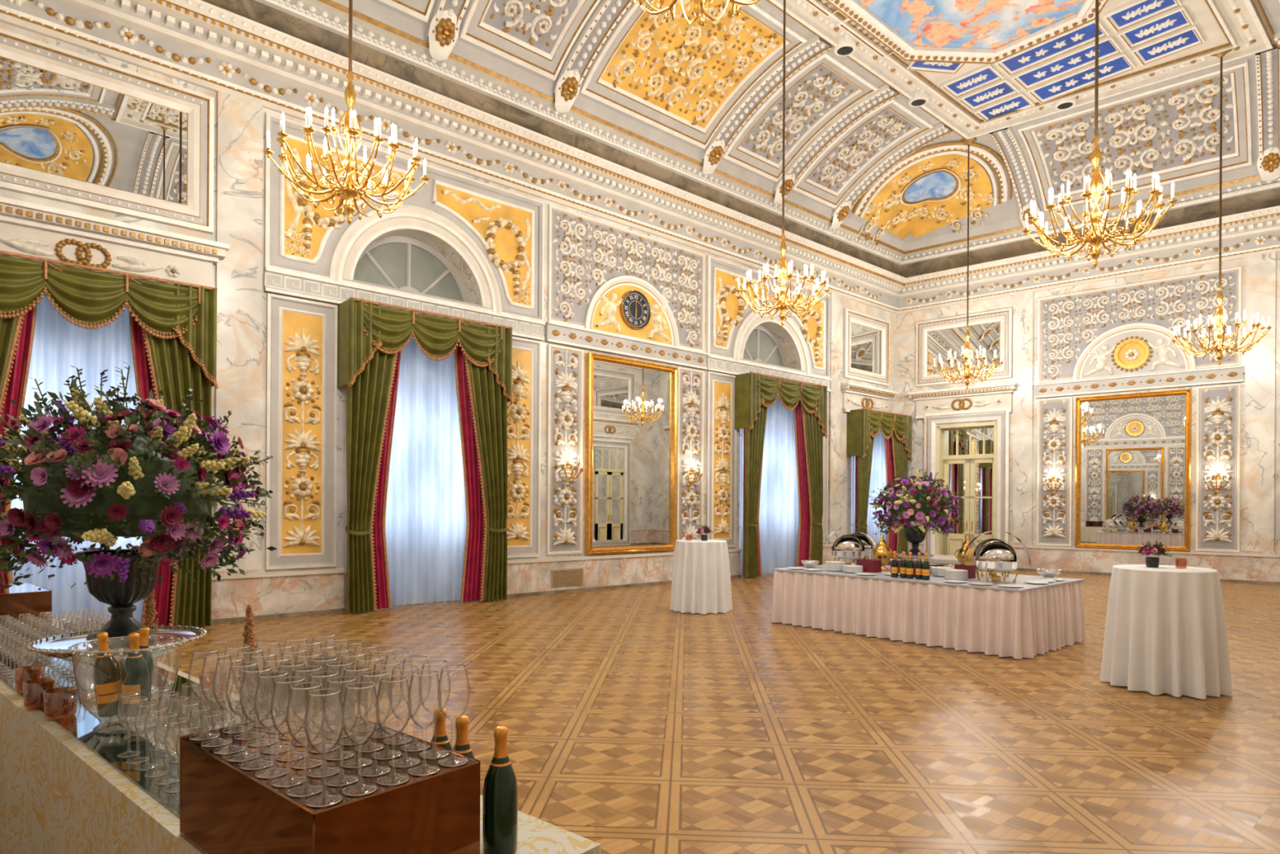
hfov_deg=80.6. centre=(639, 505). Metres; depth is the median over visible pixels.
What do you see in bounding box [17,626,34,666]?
wine glass
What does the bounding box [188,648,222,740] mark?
wine glass
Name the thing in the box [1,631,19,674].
wine glass
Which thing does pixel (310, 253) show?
decorative wall panel
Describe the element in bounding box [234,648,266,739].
wine glass
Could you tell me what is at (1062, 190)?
candle
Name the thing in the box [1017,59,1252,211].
ceiling panel
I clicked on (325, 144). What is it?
candle
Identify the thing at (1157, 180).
candle
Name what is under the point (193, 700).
wine glass
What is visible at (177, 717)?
wine glass
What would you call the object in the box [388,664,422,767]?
wine glass
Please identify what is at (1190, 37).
ceiling panel
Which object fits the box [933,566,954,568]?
dinner plate
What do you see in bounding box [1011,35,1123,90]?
ceiling panel
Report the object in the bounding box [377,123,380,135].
candle
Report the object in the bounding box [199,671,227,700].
votive holder
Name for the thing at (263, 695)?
wine glass
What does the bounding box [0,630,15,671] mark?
wine glass
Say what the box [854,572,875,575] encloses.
dinner plate
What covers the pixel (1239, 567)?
baseboard
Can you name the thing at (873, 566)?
folded napkin
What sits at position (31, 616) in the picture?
wine glass
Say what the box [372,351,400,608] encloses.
curtain
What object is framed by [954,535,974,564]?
samovar
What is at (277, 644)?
wine glass
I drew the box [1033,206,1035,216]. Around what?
candle
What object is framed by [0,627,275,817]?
mirror
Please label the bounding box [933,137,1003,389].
chandelier
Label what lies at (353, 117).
candle
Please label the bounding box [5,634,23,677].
wine glass
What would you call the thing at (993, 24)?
painting
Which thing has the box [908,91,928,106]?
ceiling vent
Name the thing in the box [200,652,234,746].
wine glass
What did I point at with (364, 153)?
candle
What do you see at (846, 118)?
trim
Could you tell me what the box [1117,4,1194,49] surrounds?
ceiling panel
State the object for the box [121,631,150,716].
champagne bottle
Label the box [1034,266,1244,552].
decorative wall panel
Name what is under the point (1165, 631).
cocktail table
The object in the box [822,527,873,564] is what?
chafing dish
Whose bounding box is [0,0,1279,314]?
trim
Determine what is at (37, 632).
wine glass
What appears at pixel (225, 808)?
display box
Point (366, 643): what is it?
wine glass
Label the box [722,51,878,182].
ceiling panel
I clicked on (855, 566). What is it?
dinner plate
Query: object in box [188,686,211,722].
wine glass
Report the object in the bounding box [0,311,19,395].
drape
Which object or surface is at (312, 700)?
wine glass
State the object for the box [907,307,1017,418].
trim
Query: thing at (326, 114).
candle
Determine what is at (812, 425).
drape
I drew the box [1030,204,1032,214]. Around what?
candle
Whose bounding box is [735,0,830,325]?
chandelier
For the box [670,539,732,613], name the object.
cocktail table
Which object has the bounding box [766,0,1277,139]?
trim
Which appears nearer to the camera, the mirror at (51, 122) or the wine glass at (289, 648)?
the wine glass at (289, 648)
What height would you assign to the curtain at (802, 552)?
4.360 m
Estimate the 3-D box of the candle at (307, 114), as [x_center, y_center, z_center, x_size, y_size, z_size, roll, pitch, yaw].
[-3.012,-3.482,6.835,0.027,0.126,0.027,0,0,-37]
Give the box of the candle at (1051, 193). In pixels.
[1050,192,1053,202]
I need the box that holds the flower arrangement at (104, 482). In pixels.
[0,360,276,645]
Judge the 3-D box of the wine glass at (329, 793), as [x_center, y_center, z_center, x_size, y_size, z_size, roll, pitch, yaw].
[-0.676,0.515,1.617,0.078,0.233,0.078,0,0,-24]
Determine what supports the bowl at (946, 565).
on the buffet table at (1028, 620)
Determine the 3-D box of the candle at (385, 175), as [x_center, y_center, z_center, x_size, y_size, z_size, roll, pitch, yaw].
[-2.711,-3.480,8.052,0.027,0.126,0.027,0,0,-37]
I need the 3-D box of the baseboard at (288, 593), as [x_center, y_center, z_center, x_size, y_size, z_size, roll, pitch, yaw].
[-1.425,1.311,14.195,19.050,0.660,0.110,0,0,-41]
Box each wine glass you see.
[0,614,11,651]
[0,616,14,653]
[0,627,11,668]
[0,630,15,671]
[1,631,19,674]
[3,617,18,656]
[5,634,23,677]
[6,620,22,657]
[9,636,27,680]
[10,622,26,660]
[13,623,30,663]
[13,639,32,666]
[17,613,32,648]
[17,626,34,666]
[18,641,37,666]
[21,614,35,651]
[22,627,39,648]
[24,616,39,653]
[28,617,44,655]
[31,631,46,671]
[32,619,48,657]
[35,634,52,676]
[36,622,52,660]
[40,623,57,662]
[45,625,61,665]
[49,616,65,635]
[50,627,65,668]
[54,629,70,671]
[57,609,71,629]
[81,609,95,627]
[116,691,141,756]
[125,696,150,763]
[134,701,159,769]
[144,706,169,777]
[148,687,172,750]
[154,711,180,784]
[157,691,182,755]
[164,717,191,791]
[167,696,191,762]
[176,723,201,799]
[177,700,202,768]
[178,682,200,742]
[187,706,213,733]
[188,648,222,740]
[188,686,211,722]
[198,690,221,729]
[199,711,224,732]
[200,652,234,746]
[208,695,232,729]
[212,716,235,729]
[213,656,247,754]
[220,700,244,726]
[221,644,253,733]
[226,661,261,761]
[227,685,249,722]
[231,705,256,724]
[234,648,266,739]
[238,690,261,721]
[240,666,275,769]
[245,711,266,720]
[246,652,279,746]
[249,694,273,720]
[253,640,282,726]
[253,671,291,777]
[255,681,276,719]
[260,656,293,753]
[262,699,285,719]
[265,644,296,732]
[266,685,288,717]
[270,675,308,786]
[275,660,309,760]
[276,704,297,714]
[278,648,310,738]
[278,689,300,715]
[281,636,310,720]
[281,677,302,707]
[286,681,324,796]
[289,665,324,768]
[291,694,313,710]
[292,651,324,745]
[293,680,314,711]
[294,640,324,725]
[304,688,344,806]
[305,699,325,710]
[306,670,342,777]
[307,656,340,752]
[308,644,338,732]
[309,633,337,714]
[318,689,339,706]
[322,636,351,719]
[322,647,353,737]
[322,660,355,759]
[323,675,359,786]
[332,693,353,714]
[336,640,365,725]
[337,651,368,744]
[339,665,373,767]
[341,681,378,795]
[346,698,367,711]
[351,643,381,731]
[353,655,385,751]
[357,670,392,776]
[367,647,396,737]
[370,660,403,759]
[375,675,411,784]
[382,651,413,744]
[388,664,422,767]
[400,655,431,751]
[407,669,441,775]
[418,659,450,758]
[437,664,470,765]
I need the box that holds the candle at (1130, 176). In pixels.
[1128,175,1131,186]
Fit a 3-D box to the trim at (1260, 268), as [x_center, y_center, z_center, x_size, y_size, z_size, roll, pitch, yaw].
[13.730,-2.226,16.709,0.540,6.640,0.100,0,0,41]
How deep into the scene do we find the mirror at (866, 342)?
21.00 m
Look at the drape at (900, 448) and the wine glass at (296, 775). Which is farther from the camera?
the drape at (900, 448)
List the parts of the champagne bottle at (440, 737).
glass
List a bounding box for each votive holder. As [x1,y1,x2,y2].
[13,665,45,693]
[22,677,56,708]
[43,686,77,719]
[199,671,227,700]
[685,534,691,540]
[1174,557,1187,568]
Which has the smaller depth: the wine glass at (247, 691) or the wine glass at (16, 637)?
the wine glass at (247, 691)
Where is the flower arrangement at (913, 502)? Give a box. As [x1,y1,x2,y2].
[867,466,964,555]
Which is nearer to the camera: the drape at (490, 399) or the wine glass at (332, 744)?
the wine glass at (332, 744)
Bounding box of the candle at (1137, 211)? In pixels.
[1136,205,1138,216]
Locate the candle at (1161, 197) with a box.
[1159,191,1162,201]
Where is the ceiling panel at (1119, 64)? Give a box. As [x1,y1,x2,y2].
[1026,52,1136,103]
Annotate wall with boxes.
[0,22,896,611]
[896,252,1279,554]
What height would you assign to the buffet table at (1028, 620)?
0.750 m
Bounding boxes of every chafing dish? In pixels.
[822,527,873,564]
[843,532,875,564]
[962,530,1031,583]
[968,537,1017,577]
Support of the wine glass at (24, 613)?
on the mirror at (81, 725)
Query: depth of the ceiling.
14.96 m
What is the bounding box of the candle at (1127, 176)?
[1125,175,1128,186]
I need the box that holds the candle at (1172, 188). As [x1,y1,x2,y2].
[1171,187,1174,198]
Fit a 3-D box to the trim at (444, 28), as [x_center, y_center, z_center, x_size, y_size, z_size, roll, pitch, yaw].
[-2.256,-7.869,10.930,0.480,1.490,3.064,0,0,-41]
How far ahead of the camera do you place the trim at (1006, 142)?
18.30 m
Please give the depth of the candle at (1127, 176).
7.99 m
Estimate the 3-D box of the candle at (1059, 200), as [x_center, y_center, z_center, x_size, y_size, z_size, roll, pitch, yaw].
[4.947,-3.553,8.900,0.027,0.126,0.027,0,0,-22]
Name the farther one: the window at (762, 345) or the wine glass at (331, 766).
the window at (762, 345)
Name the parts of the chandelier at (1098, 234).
arm, arm, arm, arm, arm, arm, arm, arm, stem, suspension rod, arm, arm, arm, arm, arm, arm, arm, arm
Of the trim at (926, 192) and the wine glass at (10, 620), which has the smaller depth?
the wine glass at (10, 620)
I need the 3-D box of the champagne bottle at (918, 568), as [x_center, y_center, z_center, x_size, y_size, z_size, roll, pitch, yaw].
[3.447,0.746,9.315,0.089,0.328,0.090,0,0,27]
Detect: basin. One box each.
[831,549,866,559]
[864,546,873,555]
[973,558,1019,570]
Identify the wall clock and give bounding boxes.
[619,289,651,329]
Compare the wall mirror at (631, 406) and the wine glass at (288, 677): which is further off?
the wall mirror at (631, 406)
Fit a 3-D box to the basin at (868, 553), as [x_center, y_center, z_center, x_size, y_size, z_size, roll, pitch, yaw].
[3.309,0.702,11.439,0.490,0.110,0.490,0,0,31]
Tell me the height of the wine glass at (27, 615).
0.210 m
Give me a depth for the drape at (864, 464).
20.24 m
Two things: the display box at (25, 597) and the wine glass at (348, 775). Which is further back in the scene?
the display box at (25, 597)
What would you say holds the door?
in the wall at (905, 322)
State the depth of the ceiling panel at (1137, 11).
13.04 m
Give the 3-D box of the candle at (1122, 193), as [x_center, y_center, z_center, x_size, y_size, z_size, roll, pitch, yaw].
[5.580,-3.549,8.724,0.027,0.126,0.027,0,0,-37]
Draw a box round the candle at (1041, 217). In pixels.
[1039,216,1042,226]
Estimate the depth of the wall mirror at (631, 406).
15.25 m
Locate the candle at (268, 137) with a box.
[266,136,270,148]
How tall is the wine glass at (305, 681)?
0.214 m
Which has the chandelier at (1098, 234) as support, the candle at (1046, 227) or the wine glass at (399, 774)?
the candle at (1046, 227)
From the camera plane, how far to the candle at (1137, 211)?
8.80 m
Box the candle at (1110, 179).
[1108,177,1111,189]
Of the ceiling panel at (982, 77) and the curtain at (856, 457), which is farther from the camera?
the curtain at (856, 457)
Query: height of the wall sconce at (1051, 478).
0.656 m
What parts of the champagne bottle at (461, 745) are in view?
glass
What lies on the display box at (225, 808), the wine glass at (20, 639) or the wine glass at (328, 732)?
the wine glass at (328, 732)
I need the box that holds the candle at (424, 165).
[423,164,426,175]
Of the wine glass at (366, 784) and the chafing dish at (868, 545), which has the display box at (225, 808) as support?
the wine glass at (366, 784)
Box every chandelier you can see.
[263,0,429,224]
[631,0,760,26]
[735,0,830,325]
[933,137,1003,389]
[1022,0,1177,266]
[1171,48,1271,364]
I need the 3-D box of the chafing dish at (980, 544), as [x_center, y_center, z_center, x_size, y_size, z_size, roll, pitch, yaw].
[4.548,0.663,9.732,0.494,0.504,0.495,0,0,-39]
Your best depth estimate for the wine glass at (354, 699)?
2.62 m
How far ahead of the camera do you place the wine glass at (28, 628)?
4.08 m
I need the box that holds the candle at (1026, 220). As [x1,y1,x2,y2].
[1025,218,1027,227]
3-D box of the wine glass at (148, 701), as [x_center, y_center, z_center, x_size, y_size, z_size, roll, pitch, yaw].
[-1.672,0.780,2.561,0.073,0.214,0.073,0,0,6]
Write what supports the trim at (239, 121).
attached to the wall at (458, 264)
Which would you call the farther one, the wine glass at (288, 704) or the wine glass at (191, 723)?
the wine glass at (288, 704)
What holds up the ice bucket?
on the mirror at (81, 725)
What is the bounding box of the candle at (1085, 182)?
[1084,181,1086,191]
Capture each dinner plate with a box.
[786,567,805,569]
[803,568,822,570]
[825,560,844,563]
[842,564,862,567]
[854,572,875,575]
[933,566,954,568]
[943,579,968,582]
[944,568,967,571]
[967,582,992,585]
[997,583,1023,587]
[1023,580,1048,583]
[1031,578,1055,582]
[1040,577,1065,580]
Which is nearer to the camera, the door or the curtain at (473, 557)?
the curtain at (473, 557)
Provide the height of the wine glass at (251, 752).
0.233 m
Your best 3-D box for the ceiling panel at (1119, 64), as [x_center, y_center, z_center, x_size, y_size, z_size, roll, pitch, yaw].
[8.810,-8.514,15.107,0.680,0.064,1.760,0,0,-41]
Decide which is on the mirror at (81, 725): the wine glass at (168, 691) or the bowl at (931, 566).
the wine glass at (168, 691)
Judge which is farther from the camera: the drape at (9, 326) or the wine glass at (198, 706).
the drape at (9, 326)
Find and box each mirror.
[0,57,186,204]
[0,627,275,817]
[584,351,677,554]
[850,322,881,373]
[927,321,999,374]
[1075,388,1191,551]
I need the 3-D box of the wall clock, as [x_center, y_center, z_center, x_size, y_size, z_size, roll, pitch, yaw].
[-0.084,-3.951,15.276,0.789,0.790,0.100,0,0,-41]
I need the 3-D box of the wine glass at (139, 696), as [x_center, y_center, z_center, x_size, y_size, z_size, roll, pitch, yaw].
[-1.746,0.780,2.625,0.073,0.214,0.073,0,0,-38]
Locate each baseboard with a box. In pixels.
[211,543,850,623]
[907,541,1279,584]
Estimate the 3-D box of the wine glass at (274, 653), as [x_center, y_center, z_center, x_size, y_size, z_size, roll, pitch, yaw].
[-1.004,0.513,2.008,0.079,0.233,0.079,0,0,-22]
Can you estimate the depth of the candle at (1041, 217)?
9.14 m
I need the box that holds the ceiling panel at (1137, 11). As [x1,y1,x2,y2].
[1103,0,1182,32]
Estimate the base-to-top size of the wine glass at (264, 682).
0.214 m
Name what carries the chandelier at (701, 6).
hanging from the ceiling
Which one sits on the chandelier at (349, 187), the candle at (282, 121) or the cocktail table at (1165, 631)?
the candle at (282, 121)
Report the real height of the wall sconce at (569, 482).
0.656 m
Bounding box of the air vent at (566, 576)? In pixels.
[551,567,583,587]
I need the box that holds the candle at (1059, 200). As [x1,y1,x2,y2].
[1057,198,1061,208]
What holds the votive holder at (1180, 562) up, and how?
on the cocktail table at (1165, 631)
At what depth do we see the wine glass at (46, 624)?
4.22 m
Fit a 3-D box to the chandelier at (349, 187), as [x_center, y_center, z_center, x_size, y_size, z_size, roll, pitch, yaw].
[-2.848,-5.683,7.444,1.455,5.830,1.530,0,0,-41]
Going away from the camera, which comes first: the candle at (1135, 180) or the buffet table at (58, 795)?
the buffet table at (58, 795)
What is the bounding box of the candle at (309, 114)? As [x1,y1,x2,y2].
[308,113,311,125]
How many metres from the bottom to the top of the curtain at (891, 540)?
3.950 m
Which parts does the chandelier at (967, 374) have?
arm, arm, arm, arm, arm, stem, suspension rod, arm, arm, arm, arm, arm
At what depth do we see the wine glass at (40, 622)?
4.28 m
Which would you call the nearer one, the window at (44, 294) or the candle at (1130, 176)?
the candle at (1130, 176)
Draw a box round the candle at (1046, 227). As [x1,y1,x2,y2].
[1044,226,1048,235]
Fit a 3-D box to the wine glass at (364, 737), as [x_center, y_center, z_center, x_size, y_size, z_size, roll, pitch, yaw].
[-0.768,0.515,2.023,0.079,0.233,0.079,0,0,-13]
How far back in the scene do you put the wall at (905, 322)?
19.64 m
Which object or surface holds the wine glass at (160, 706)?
on the mirror at (81, 725)
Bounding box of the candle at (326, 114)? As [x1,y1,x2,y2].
[324,112,328,125]
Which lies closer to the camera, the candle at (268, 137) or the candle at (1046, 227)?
the candle at (268, 137)
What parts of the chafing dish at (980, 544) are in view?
roll lid, burner, arch handle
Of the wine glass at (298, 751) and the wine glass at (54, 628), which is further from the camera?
the wine glass at (54, 628)
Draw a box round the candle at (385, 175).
[384,173,386,183]
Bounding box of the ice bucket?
[67,634,185,734]
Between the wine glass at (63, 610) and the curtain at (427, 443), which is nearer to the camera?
the wine glass at (63, 610)
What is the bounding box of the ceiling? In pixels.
[331,0,1279,251]
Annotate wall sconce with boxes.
[563,453,583,487]
[686,460,702,490]
[1042,473,1062,496]
[1204,470,1229,495]
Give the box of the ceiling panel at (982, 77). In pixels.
[940,64,1004,98]
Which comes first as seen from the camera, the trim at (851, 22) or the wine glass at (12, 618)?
the wine glass at (12, 618)
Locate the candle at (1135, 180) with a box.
[1133,178,1136,190]
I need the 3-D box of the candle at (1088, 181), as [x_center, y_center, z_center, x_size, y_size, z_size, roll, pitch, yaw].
[4.831,-3.434,8.132,0.027,0.126,0.027,0,0,43]
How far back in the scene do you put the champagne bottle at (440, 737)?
2.12 m
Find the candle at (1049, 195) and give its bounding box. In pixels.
[1048,193,1050,204]
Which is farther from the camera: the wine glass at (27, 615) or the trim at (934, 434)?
the trim at (934, 434)
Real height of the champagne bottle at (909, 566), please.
0.328 m
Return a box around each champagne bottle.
[93,631,123,716]
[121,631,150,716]
[138,626,153,701]
[430,706,453,750]
[452,714,475,758]
[482,725,517,853]
[890,551,898,577]
[899,551,906,577]
[906,551,914,578]
[915,552,922,579]
[922,552,929,580]
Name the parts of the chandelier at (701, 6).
arm, arm, stem, arm, arm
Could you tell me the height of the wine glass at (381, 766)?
0.233 m
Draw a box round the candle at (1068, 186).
[1066,185,1070,195]
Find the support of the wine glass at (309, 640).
on the display box at (225, 808)
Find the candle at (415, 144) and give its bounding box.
[414,143,417,155]
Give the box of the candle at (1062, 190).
[1061,188,1063,199]
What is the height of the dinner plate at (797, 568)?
0.018 m
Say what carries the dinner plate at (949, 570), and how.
on the dinner plate
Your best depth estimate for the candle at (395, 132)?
7.12 m
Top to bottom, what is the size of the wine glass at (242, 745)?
0.233 m
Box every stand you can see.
[26,624,206,702]
[896,553,933,561]
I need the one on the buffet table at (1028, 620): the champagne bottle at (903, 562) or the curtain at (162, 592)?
the champagne bottle at (903, 562)
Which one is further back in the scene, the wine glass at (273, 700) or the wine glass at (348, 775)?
the wine glass at (273, 700)
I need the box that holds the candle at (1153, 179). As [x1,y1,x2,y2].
[1151,177,1155,188]
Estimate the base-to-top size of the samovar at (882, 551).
0.500 m
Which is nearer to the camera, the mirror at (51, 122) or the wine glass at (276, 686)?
the wine glass at (276, 686)
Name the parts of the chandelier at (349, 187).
arm, arm, arm, arm, arm, arm, arm, arm, stem, suspension rod, arm, arm, arm, arm, arm, arm, arm, arm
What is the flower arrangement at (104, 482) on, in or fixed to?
on the stand at (56, 646)
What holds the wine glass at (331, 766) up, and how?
on the display box at (225, 808)
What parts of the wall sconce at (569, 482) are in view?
arm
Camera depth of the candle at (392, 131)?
7.10 m
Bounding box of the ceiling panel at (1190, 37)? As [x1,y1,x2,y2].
[1131,24,1205,66]
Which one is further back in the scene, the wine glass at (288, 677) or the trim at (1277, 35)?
the trim at (1277, 35)
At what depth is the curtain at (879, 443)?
21.08 m
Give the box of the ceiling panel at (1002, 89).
[957,78,1020,111]
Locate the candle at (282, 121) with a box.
[280,118,284,131]
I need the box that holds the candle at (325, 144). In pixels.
[324,142,327,155]
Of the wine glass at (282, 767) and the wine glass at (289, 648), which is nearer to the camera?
the wine glass at (282, 767)
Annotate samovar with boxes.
[871,534,893,570]
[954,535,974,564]
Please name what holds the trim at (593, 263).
attached to the wall at (458, 264)
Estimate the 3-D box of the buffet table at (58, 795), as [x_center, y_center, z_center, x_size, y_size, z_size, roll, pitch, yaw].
[-2.703,1.261,3.772,6.290,0.745,0.822,0,0,41]
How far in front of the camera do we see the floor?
5.72 m
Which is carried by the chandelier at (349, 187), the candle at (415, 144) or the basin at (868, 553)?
the candle at (415, 144)
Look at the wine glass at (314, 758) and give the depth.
1.84 m
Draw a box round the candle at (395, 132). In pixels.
[394,130,396,142]
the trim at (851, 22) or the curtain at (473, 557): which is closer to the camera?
the curtain at (473, 557)
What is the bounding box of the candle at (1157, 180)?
[1155,179,1158,190]
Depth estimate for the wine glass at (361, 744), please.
1.97 m
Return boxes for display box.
[0,582,52,633]
[179,706,479,853]
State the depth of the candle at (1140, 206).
8.77 m
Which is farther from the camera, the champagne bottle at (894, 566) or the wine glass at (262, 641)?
the champagne bottle at (894, 566)
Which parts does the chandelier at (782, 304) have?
arm, arm, arm, arm, arm, arm, arm, stem, suspension rod, arm, arm, arm, arm, arm, arm, arm, arm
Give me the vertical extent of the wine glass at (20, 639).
0.210 m
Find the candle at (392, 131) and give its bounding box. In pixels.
[391,128,394,141]
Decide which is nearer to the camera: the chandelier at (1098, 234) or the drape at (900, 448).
the chandelier at (1098, 234)
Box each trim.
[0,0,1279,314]
[0,28,229,287]
[213,90,262,574]
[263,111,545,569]
[377,0,435,22]
[427,0,470,61]
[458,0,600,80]
[545,204,708,555]
[554,0,632,112]
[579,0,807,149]
[702,35,831,174]
[705,255,831,546]
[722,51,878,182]
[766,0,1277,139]
[773,84,899,204]
[791,97,933,208]
[803,0,838,17]
[825,0,1108,64]
[826,292,840,543]
[831,123,952,228]
[836,17,893,57]
[840,308,898,413]
[852,142,1012,245]
[902,177,1279,308]
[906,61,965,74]
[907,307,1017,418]
[923,407,1009,566]
[989,127,1040,231]
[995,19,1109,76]
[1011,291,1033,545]
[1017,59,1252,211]
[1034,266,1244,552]
[1243,252,1275,554]
[1255,48,1279,181]
[1274,31,1279,47]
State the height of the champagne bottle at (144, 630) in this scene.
0.330 m
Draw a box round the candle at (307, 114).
[305,113,308,125]
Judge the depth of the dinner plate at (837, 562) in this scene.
10.47 m
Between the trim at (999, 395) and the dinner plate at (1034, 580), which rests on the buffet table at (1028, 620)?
the dinner plate at (1034, 580)
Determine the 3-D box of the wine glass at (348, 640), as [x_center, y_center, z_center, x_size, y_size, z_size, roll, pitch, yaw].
[-0.840,0.514,2.196,0.079,0.233,0.079,0,0,-35]
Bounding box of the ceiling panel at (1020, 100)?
[973,92,1035,121]
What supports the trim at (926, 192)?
attached to the ceiling
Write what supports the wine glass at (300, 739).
on the display box at (225, 808)
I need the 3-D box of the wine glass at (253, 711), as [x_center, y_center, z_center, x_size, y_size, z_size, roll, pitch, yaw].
[-1.247,0.783,2.454,0.073,0.214,0.073,0,0,-39]
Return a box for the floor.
[0,564,1279,853]
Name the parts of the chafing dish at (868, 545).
roll lid, arch handle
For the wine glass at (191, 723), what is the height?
0.214 m
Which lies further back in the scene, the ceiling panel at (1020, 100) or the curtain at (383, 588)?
the ceiling panel at (1020, 100)
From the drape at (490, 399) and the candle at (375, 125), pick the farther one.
the drape at (490, 399)
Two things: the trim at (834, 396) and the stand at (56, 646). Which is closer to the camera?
the stand at (56, 646)
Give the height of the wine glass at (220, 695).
0.214 m
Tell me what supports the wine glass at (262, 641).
on the display box at (225, 808)
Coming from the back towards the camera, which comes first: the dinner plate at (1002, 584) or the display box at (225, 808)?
the dinner plate at (1002, 584)
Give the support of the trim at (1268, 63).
attached to the ceiling
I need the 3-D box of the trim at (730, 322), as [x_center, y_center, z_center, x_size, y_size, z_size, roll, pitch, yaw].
[3.056,-2.281,18.466,4.652,6.500,0.700,0,0,-41]
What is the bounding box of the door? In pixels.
[942,426,994,555]
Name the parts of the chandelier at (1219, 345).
arm, arm, arm, arm, arm, arm, arm, stem, suspension rod, arm, arm, arm, arm, arm, arm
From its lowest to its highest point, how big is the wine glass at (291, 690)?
0.214 m
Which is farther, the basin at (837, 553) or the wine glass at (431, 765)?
the basin at (837, 553)
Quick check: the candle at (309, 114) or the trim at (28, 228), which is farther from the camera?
the trim at (28, 228)
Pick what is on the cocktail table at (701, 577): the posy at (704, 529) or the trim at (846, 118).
the posy at (704, 529)
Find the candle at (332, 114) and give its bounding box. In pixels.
[331,113,334,125]
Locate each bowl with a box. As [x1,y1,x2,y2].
[800,560,819,567]
[929,564,946,573]
[931,564,952,567]
[1035,568,1062,577]
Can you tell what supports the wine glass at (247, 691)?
on the mirror at (81, 725)
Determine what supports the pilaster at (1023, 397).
attached to the wall at (905, 322)
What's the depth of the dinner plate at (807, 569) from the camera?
10.52 m
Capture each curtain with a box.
[0,250,218,631]
[0,306,33,584]
[132,315,175,626]
[337,297,513,613]
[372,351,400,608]
[457,342,484,601]
[734,371,827,577]
[742,428,764,577]
[795,397,810,566]
[846,408,912,564]
[854,456,857,559]
[886,435,897,564]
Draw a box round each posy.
[696,524,713,540]
[1134,540,1170,567]
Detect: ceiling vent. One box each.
[834,37,856,56]
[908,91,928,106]
[1054,96,1075,110]
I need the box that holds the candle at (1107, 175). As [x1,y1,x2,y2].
[1105,174,1108,186]
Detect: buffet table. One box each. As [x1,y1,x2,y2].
[0,617,600,853]
[771,562,1085,658]
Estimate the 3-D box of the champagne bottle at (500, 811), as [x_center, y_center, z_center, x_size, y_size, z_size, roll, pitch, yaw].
[-0.362,0.738,1.960,0.089,0.328,0.090,0,0,1]
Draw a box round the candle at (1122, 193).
[1121,192,1124,203]
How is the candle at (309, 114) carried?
on the chandelier at (349, 187)
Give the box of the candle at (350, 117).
[349,115,352,128]
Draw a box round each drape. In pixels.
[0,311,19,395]
[146,327,212,626]
[346,315,395,613]
[466,356,507,600]
[743,382,767,577]
[803,407,822,564]
[856,417,874,559]
[893,430,907,559]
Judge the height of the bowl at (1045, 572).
0.110 m
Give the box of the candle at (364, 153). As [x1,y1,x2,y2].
[363,151,366,163]
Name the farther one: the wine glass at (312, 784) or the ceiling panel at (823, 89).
the ceiling panel at (823, 89)
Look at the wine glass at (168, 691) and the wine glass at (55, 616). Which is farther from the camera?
the wine glass at (55, 616)
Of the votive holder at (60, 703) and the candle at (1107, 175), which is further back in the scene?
the candle at (1107, 175)
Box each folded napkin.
[857,558,881,573]
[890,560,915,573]
[954,564,975,578]
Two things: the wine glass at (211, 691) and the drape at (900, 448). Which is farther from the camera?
the drape at (900, 448)
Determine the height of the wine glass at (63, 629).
0.210 m
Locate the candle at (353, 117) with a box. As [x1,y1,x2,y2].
[352,115,355,128]
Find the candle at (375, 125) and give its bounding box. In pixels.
[373,123,377,136]
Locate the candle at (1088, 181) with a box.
[1086,180,1089,191]
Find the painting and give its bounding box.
[857,0,1084,49]
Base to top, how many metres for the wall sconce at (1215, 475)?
0.656 m
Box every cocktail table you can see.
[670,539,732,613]
[1100,564,1231,698]
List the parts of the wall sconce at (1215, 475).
arm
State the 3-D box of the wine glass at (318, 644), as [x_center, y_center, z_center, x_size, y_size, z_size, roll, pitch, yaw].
[-0.895,0.514,2.133,0.079,0.233,0.079,0,0,36]
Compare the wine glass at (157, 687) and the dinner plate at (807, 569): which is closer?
the wine glass at (157, 687)
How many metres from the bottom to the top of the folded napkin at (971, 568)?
0.172 m
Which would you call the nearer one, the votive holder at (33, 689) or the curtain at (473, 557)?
the votive holder at (33, 689)
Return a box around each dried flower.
[142,589,158,672]
[235,604,262,715]
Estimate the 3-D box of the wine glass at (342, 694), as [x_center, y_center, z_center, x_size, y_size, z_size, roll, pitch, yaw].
[-1.055,0.784,2.676,0.073,0.214,0.073,0,0,40]
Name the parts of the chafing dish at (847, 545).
arch handle, roll lid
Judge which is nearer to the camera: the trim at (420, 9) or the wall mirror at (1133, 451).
the trim at (420, 9)
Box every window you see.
[42,293,128,308]
[353,235,468,302]
[742,324,786,367]
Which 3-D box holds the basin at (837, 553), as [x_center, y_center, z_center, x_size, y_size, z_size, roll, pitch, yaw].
[2.986,0.700,10.822,0.490,0.110,0.490,0,0,6]
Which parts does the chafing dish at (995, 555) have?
leg, leg, roll lid, burner, arch handle, leg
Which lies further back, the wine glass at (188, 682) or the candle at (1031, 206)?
the candle at (1031, 206)
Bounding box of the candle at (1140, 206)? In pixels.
[1138,204,1142,214]
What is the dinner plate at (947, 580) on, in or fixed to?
on the buffet table at (1028, 620)

